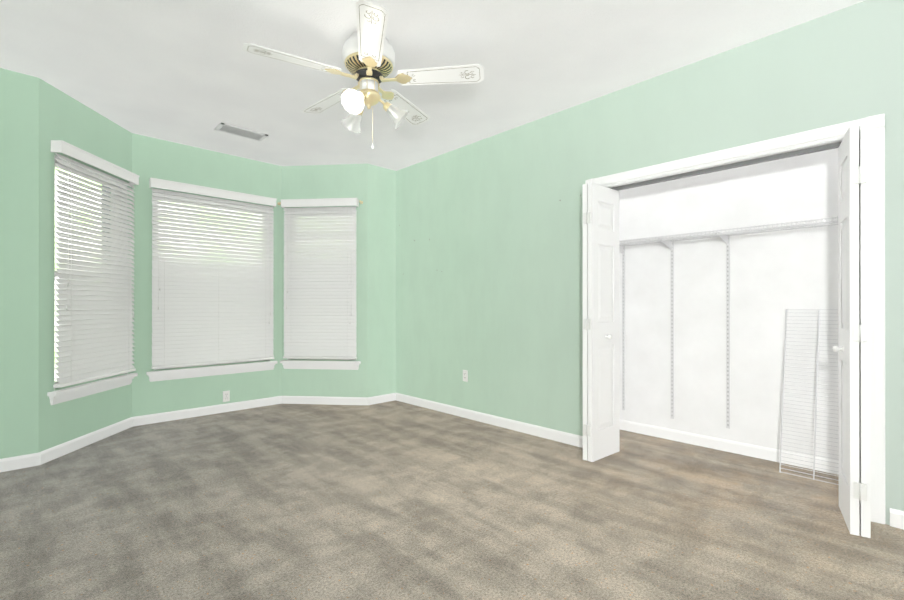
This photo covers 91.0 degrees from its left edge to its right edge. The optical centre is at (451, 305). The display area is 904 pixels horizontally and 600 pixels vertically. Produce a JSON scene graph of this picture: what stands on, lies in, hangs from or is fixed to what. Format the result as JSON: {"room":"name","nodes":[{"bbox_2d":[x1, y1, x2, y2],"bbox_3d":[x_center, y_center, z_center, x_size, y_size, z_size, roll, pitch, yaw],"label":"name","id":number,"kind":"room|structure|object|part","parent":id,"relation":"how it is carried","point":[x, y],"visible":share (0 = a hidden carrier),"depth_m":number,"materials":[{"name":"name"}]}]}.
{"room":"empty bedroom","nodes":[
{"label":"empty bedroom","id":0,"kind":"room"},
{"bbox_2d":[0,68,38,458],"bbox_3d":[-3.229,-0.241,2.955,0.700,2.740,0.150,0,0,-44],"label":"wall","id":1,"kind":"structure","parent":0,"point":[19,264],"depth_m":3.08,"materials":[{"name":"green paint"}]},
{"bbox_2d":[0,452,40,471],"bbox_3d":[-3.118,1.085,2.946,0.574,0.088,0.015,0,0,-44],"label":"baseboard","id":2,"kind":"structure","parent":1,"relation":"attached to","point":[20,462],"depth_m":3.07,"materials":[{"name":"white wood"}]},
{"bbox_2d":[39,78,131,451],"bbox_3d":[-3.035,-0.240,3.682,0.150,2.740,1.088,0,0,-4],"label":"wall","id":3,"kind":"structure","parent":0,"point":[63,116],"depth_m":3.34,"materials":[{"name":"green paint"}]},
{"bbox_2d":[41,417,132,464],"bbox_3d":[-2.951,1.086,3.647,0.015,0.088,1.020,0,0,-4],"label":"baseboard","id":4,"kind":"structure","parent":3,"relation":"attached to","point":[57,451],"depth_m":3.54,"materials":[{"name":"white wood"}]},
{"bbox_2d":[47,373,137,404],"bbox_3d":[-2.970,0.681,3.679,0.130,0.098,0.930,0,0,-4],"label":"window sill","id":5,"kind":"structure","parent":3,"relation":"attached to","point":[70,393],"depth_m":3.57,"materials":[{"name":"white wood"}]},
{"bbox_2d":[53,153,135,390],"bbox_3d":[-2.987,-0.245,3.679,0.177,1.750,0.856,0,0,-4],"label":"window blind","id":6,"kind":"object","parent":3,"relation":"in","point":[94,336],"depth_m":3.60,"materials":[{"name":"white plastic"}]},
{"bbox_3d":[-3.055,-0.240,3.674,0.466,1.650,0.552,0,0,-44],"label":"glass","id":7,"kind":"part","parent":6,"relation":"part of","materials":[{"name":"clear glass"}]},
{"bbox_3d":[-2.924,0.593,3.682,0.052,0.022,0.852,0,0,-4],"label":"left window blind bottom rail","id":8,"kind":"part","parent":6,"relation":"part of","materials":[{"name":"white plastic"}]},
{"bbox_2d":[51,140,139,184],"bbox_3d":[-2.917,-1.163,3.684,0.082,0.085,0.892,0,0,-4],"label":"blind valance","id":9,"kind":"object","parent":3,"relation":"attached to","point":[66,148],"visible":0.98,"depth_m":3.55,"materials":[{"name":"white wood"}]},
{"bbox_2d":[66,155,71,309],"bbox_3d":[-2.866,-0.541,3.312,0.012,1.160,0.024,0,0,-5],"label":"blind cord","id":10,"kind":"object","parent":9,"relation":"hanging from","point":[68,155],"depth_m":3.32,"materials":[{"name":"white fabric"}]},
{"bbox_2d":[132,183,133,327],"bbox_3d":[-2.915,-0.455,4.057,0.012,1.330,0.027,0,0,-5],"label":"blind cord","id":11,"kind":"object","parent":9,"relation":"hanging from","point":[132,237],"depth_m":4.05,"materials":[{"name":"white fabric"}]},
{"bbox_2d":[132,133,281,416],"bbox_3d":[-2.531,-0.239,4.696,1.580,2.740,0.150,0,0,-44],"label":"wall","id":12,"kind":"structure","parent":0,"point":[163,159],"depth_m":4.47,"materials":[{"name":"green paint"}]},
{"bbox_2d":[132,396,281,425],"bbox_3d":[-2.474,1.087,4.634,1.436,0.088,0.015,0,0,-44],"label":"baseboard","id":13,"kind":"structure","parent":12,"relation":"attached to","point":[181,414],"depth_m":4.55,"materials":[{"name":"white wood"}]},
{"bbox_2d":[146,361,277,381],"bbox_3d":[-2.472,0.682,4.661,1.235,0.098,0.130,0,0,-44],"label":"window sill","id":14,"kind":"structure","parent":12,"relation":"attached to","point":[163,375],"depth_m":4.58,"materials":[{"name":"white wood"}]},
{"bbox_2d":[151,188,273,370],"bbox_3d":[-2.483,-0.243,4.675,1.161,1.750,0.177,0,0,-44],"label":"window blind","id":15,"kind":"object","parent":12,"relation":"in","point":[222,313],"depth_m":4.58,"materials":[{"name":"white plastic"}]},
{"bbox_3d":[-2.531,-0.239,4.724,1.020,1.650,0.002,0,0,-44],"label":"glass","id":16,"kind":"part","parent":15,"relation":"part of","materials":[{"name":"glass"}]},
{"bbox_3d":[-2.440,0.594,4.628,1.157,0.022,0.052,0,0,-44],"label":"window blind bottom rail","id":17,"kind":"part","parent":15,"relation":"part of","materials":[{"name":"white plastic"}]},
{"bbox_2d":[149,178,276,206],"bbox_3d":[-2.435,-1.161,4.626,1.197,0.085,0.082,0,0,-44],"label":"blind valance","id":18,"kind":"object","parent":12,"relation":"attached to","point":[190,188],"visible":0.98,"depth_m":4.54,"materials":[{"name":"white wood"}]},
{"bbox_2d":[158,188,160,309],"bbox_3d":[-2.796,-0.540,4.240,0.024,1.160,0.012,0,0,-44],"label":"blind cord","id":19,"kind":"object","parent":18,"relation":"hanging from","point":[158,188],"depth_m":4.24,"materials":[{"name":"white fabric"}]},
{"bbox_2d":[164,189,164,329],"bbox_3d":[-2.770,-0.279,4.276,0.002,1.731,0.002,0,0,-44],"label":"blind cord","id":20,"kind":"object","parent":18,"relation":"hanging from","point":[164,258],"depth_m":4.28,"materials":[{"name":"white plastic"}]},
{"bbox_2d":[269,220,270,323],"bbox_3d":[-2.038,-0.454,4.970,0.027,1.330,0.012,0,0,-44],"label":"blind cord","id":21,"kind":"object","parent":18,"relation":"hanging from","point":[270,220],"depth_m":4.97,"materials":[{"name":"white fabric"}]},
{"bbox_2d":[223,390,229,401],"bbox_3d":[-2.396,0.966,4.715,0.070,0.115,0.007,0,0,-44],"label":"electrical outlet","id":22,"kind":"object","parent":12,"relation":"attached to","point":[226,396],"visible":1,"depth_m":4.71,"materials":[{"name":"white plastic"}]},
{"bbox_2d":[282,164,367,396],"bbox_3d":[-1.495,-0.238,5.164,1.094,2.740,0.150,0,0,6],"label":"wall","id":23,"kind":"structure","parent":0,"point":[326,181],"depth_m":5.07,"materials":[{"name":"green paint"}]},
{"bbox_2d":[280,198,358,207],"bbox_3d":[-1.504,-1.161,5.047,0.892,0.085,0.082,0,0,6],"label":"blind valance","id":24,"kind":"object","parent":23,"relation":"attached to","point":[319,202],"visible":0.98,"depth_m":5.01,"materials":[{"name":"white wood"}]},
{"bbox_2d":[286,207,287,308],"bbox_3d":[-1.878,-0.539,5.056,0.024,1.160,0.012,0,0,4],"label":"blind cord","id":25,"kind":"object","parent":24,"relation":"hanging from","point":[287,257],"depth_m":5.05,"materials":[{"name":"white fabric"}]},
{"bbox_2d":[350,206,351,323],"bbox_3d":[-1.136,-0.454,4.983,0.027,1.330,0.012,0,0,4],"label":"blind cord","id":26,"kind":"object","parent":24,"relation":"hanging from","point":[351,206],"depth_m":4.98,"materials":[{"name":"white fabric"}]},
{"bbox_2d":[283,206,356,359],"bbox_3d":[-1.497,-0.244,5.115,0.856,1.751,0.177,0,0,6],"label":"window blind","id":27,"kind":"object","parent":23,"relation":"in","point":[318,317],"depth_m":5.05,"materials":[{"name":"white plastic"}]},
{"bbox_3d":[-1.503,0.595,5.052,0.852,0.022,0.052,0,0,6],"label":"right window blind bottom rail","id":28,"kind":"part","parent":27,"relation":"part of","materials":[{"name":"white plastic"}]},
{"bbox_2d":[280,360,360,369],"bbox_3d":[-1.499,0.683,5.098,0.930,0.098,0.130,0,0,6],"label":"window sill","id":29,"kind":"structure","parent":23,"relation":"attached to","point":[331,365],"depth_m":5.05,"materials":[{"name":"white wood"}]},
{"bbox_2d":[282,396,366,404],"bbox_3d":[-1.466,1.088,5.076,1.026,0.088,0.015,0,0,6],"label":"baseboard","id":30,"kind":"structure","parent":23,"relation":"attached to","point":[324,400],"depth_m":5.07,"materials":[{"name":"white wood"}]},
{"bbox_2d":[368,164,395,396],"bbox_3d":[-0.812,-0.238,5.281,0.550,2.740,0.150,0,0,-44],"label":"wall","id":31,"kind":"structure","parent":0,"point":[381,280],"depth_m":5.17,"materials":[{"name":"green paint"}]},
{"bbox_2d":[367,393,395,404],"bbox_3d":[-0.809,1.088,5.168,0.424,0.088,0.015,0,0,-44],"label":"baseboard","id":32,"kind":"structure","parent":31,"relation":"attached to","point":[381,399],"depth_m":5.15,"materials":[{"name":"white wood"}]},
{"bbox_2d":[0,0,864,170],"bbox_3d":[-0.177,-1.671,2.633,4.950,0.120,6.690,0,0,-44],"label":"ceiling","id":33,"kind":"structure","parent":0,"point":[192,73],"depth_m":2.89,"materials":[{"name":"white paint"}]},
{"bbox_2d":[214,123,267,140],"bbox_3d":[-1.952,-1.605,4.124,0.410,0.009,0.200,0,0,-44],"label":"ceiling vent","id":34,"kind":"object","parent":33,"relation":"in","point":[237,131],"visible":1,"depth_m":4.11,"materials":[{"name":"white metal"}]},
{"bbox_2d":[242,0,483,149],"bbox_3d":[-0.544,-1.281,2.738,1.359,0.660,1.322,0,0,-44],"label":"ceiling fan","id":35,"kind":"object","parent":33,"relation":"hanging from","point":[368,55],"visible":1,"depth_m":2.64,"materials":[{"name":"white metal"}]},
{"bbox_3d":[-0.630,-1.170,2.844,0.138,0.141,0.144,0,0,-44],"label":"lamp shade","id":36,"kind":"part","parent":35,"relation":"part of","materials":[{"name":"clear glass"}]},
{"bbox_3d":[-0.550,-1.170,2.536,0.142,0.141,0.129,0,0,-44],"label":"lamp shade","id":37,"kind":"part","parent":35,"relation":"part of","materials":[{"name":"white glass"}]},
{"bbox_3d":[-0.550,-1.190,2.562,0.077,0.074,0.061,0,0,-44],"label":"bulb","id":38,"kind":"part","parent":35,"relation":"part of","materials":[{"name":"white glass"}]},
{"bbox_3d":[-0.325,-1.170,2.752,0.142,0.141,0.129,0,0,-44],"label":"lamp shade","id":39,"kind":"part","parent":35,"relation":"part of","materials":[{"name":"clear glass"}]},
{"bbox_2d":[0,400,903,599],"bbox_3d":[-0.177,1.188,2.629,4.950,0.120,6.690,0,0,-44],"label":"floor","id":40,"kind":"structure","parent":0,"point":[394,500],"depth_m":2.34,"materials":[{"name":"carpet"}]},
{"bbox_2d":[779,309,838,484],"bbox_3d":[2.403,0.572,2.927,0.276,1.104,0.366,0,0,-44],"label":"wire shelf","id":41,"kind":"object","parent":40,"relation":"on","point":[815,403],"visible":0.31,"depth_m":2.97,"materials":[{"name":"white metal"}]},
{"bbox_2d":[396,0,903,524],"bbox_3d":[1.218,-0.240,3.439,0.120,2.740,5.620,0,0,-44],"label":"wall","id":42,"kind":"structure","parent":0,"point":[490,278],"depth_m":3.66,"materials":[{"name":"green paint"}]},
{"bbox_2d":[463,370,467,381],"bbox_3d":[0.132,0.711,4.474,0.007,0.115,0.070,0,0,-44],"label":"electrical outlet","id":43,"kind":"object","parent":42,"relation":"attached to","point":[465,375],"visible":1,"depth_m":4.47,"materials":[{"name":"white plastic"}]},
{"bbox_2d":[396,393,582,447],"bbox_3d":[0.181,1.087,4.417,0.015,0.088,2.494,0,0,-44],"label":"baseboard","id":44,"kind":"structure","parent":42,"relation":"attached to","point":[551,434],"depth_m":4.14,"materials":[{"name":"white wood"}]},
{"bbox_2d":[583,184,589,460],"bbox_3d":[1.078,0.121,3.325,0.061,1.988,0.395,0,0,39],"label":"door leaf","id":45,"kind":"structure","parent":42,"relation":"in","point":[585,316],"depth_m":3.19,"materials":[{"name":"white wood"}]},
{"bbox_3d":[0.964,0.135,3.177,0.017,1.600,0.048,0,0,-44],"label":"left bifold door hinges","id":46,"kind":"part","parent":45,"relation":"part of","materials":[{"name":"white metal"}]},
{"bbox_2d":[588,183,619,461],"bbox_3d":[1.127,0.121,3.288,0.372,1.988,0.034,0,0,-40],"label":"door leaf","id":47,"kind":"structure","parent":42,"relation":"in","point":[603,351],"depth_m":3.26,"materials":[{"name":"white wood"}]},
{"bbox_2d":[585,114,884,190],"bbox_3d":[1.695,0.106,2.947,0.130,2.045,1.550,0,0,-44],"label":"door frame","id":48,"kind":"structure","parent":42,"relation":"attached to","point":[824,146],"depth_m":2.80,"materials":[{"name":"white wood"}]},
{"bbox_2d":[838,125,866,535],"bbox_3d":[2.062,0.120,2.290,0.060,1.988,0.398,0,0,34],"label":"door leaf","id":49,"kind":"structure","parent":42,"relation":"in","point":[848,287],"depth_m":2.17,"materials":[{"name":"white wood"}]},
{"bbox_2d":[832,346,843,351],"bbox_3d":[2.026,0.229,2.330,0.037,0.034,0.049,0,0,-44],"label":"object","id":50,"kind":"structure","parent":49,"relation":"attached to","point":[835,348],"depth_m":2.32,"materials":[{"name":"white"}]},
{"bbox_3d":[1.961,0.134,2.134,0.017,1.600,0.048,0,0,-44],"label":"bifold door right hinges","id":51,"kind":"part","parent":49,"relation":"part of","materials":[{"name":"white metal"}]},
{"bbox_2d":[859,123,870,537],"bbox_3d":[2.096,0.120,2.284,0.034,1.988,0.372,0,0,36],"label":"door leaf","id":52,"kind":"structure","parent":42,"relation":"in","point":[864,346],"depth_m":2.13,"materials":[{"name":"white wood"}]},
{"bbox_2d":[863,113,884,523],"bbox_3d":[2.201,0.070,2.317,0.019,2.117,0.084,0,0,-44],"label":"trim","id":53,"kind":"structure","parent":42,"relation":"attached to","point":[877,301],"depth_m":2.30,"materials":[{"name":"white wood"}]},
{"bbox_2d":[890,508,903,529],"bbox_3d":[2.632,1.083,1.870,0.015,0.088,1.124,0,0,-44],"label":"baseboard","id":54,"kind":"structure","parent":42,"relation":"attached to","point":[896,518],"depth_m":2.25,"materials":[{"name":"white wood"}]},
{"bbox_2d":[619,148,838,460],"bbox_3d":[2.194,-0.240,3.448,0.100,2.740,2.320,0,0,-44],"label":"wall","id":55,"kind":"structure","parent":0,"point":[774,275],"depth_m":3.39,"materials":[{"name":"white paint"}]},
{"bbox_2d":[619,216,837,428],"bbox_3d":[2.141,0.190,3.397,0.590,1.520,2.100,0,0,-44],"label":"closet shelf","id":56,"kind":"object","parent":55,"relation":"attached to","point":[725,236],"visible":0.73,"depth_m":3.43,"materials":[{"name":"white metal"}]},
{"bbox_2d":[620,419,838,474],"bbox_3d":[2.153,1.085,3.407,0.015,0.088,2.144,0,0,-44],"label":"baseboard","id":57,"kind":"structure","parent":55,"relation":"attached to","point":[760,452],"depth_m":3.40,"materials":[{"name":"white wood"}]},
{"label":"outside","id":58,"kind":"structure","parent":0,"visible":0},
{"bbox_2d":[55,168,100,380],"bbox_3d":[-3.364,-0.240,3.654,0.010,2.340,1.310,0,0,-4],"label":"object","id":59,"kind":"structure","parent":58,"point":[56,245],"depth_m":3.87,"materials":[{"name":"white"}]},
{"bbox_2d":[161,201,261,280],"bbox_3d":[-2.745,-0.238,4.947,1.610,2.340,0.010,0,0,-44],"label":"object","id":60,"kind":"structure","parent":58,"point":[209,230],"depth_m":4.96,"materials":[{"name":"white"}]},
{"bbox_2d":[295,217,353,261],"bbox_3d":[-1.461,-0.238,5.492,1.310,2.340,0.010,0,0,6],"label":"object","id":61,"kind":"structure","parent":58,"point":[326,237],"depth_m":5.50,"materials":[{"name":"white"}]}
]}

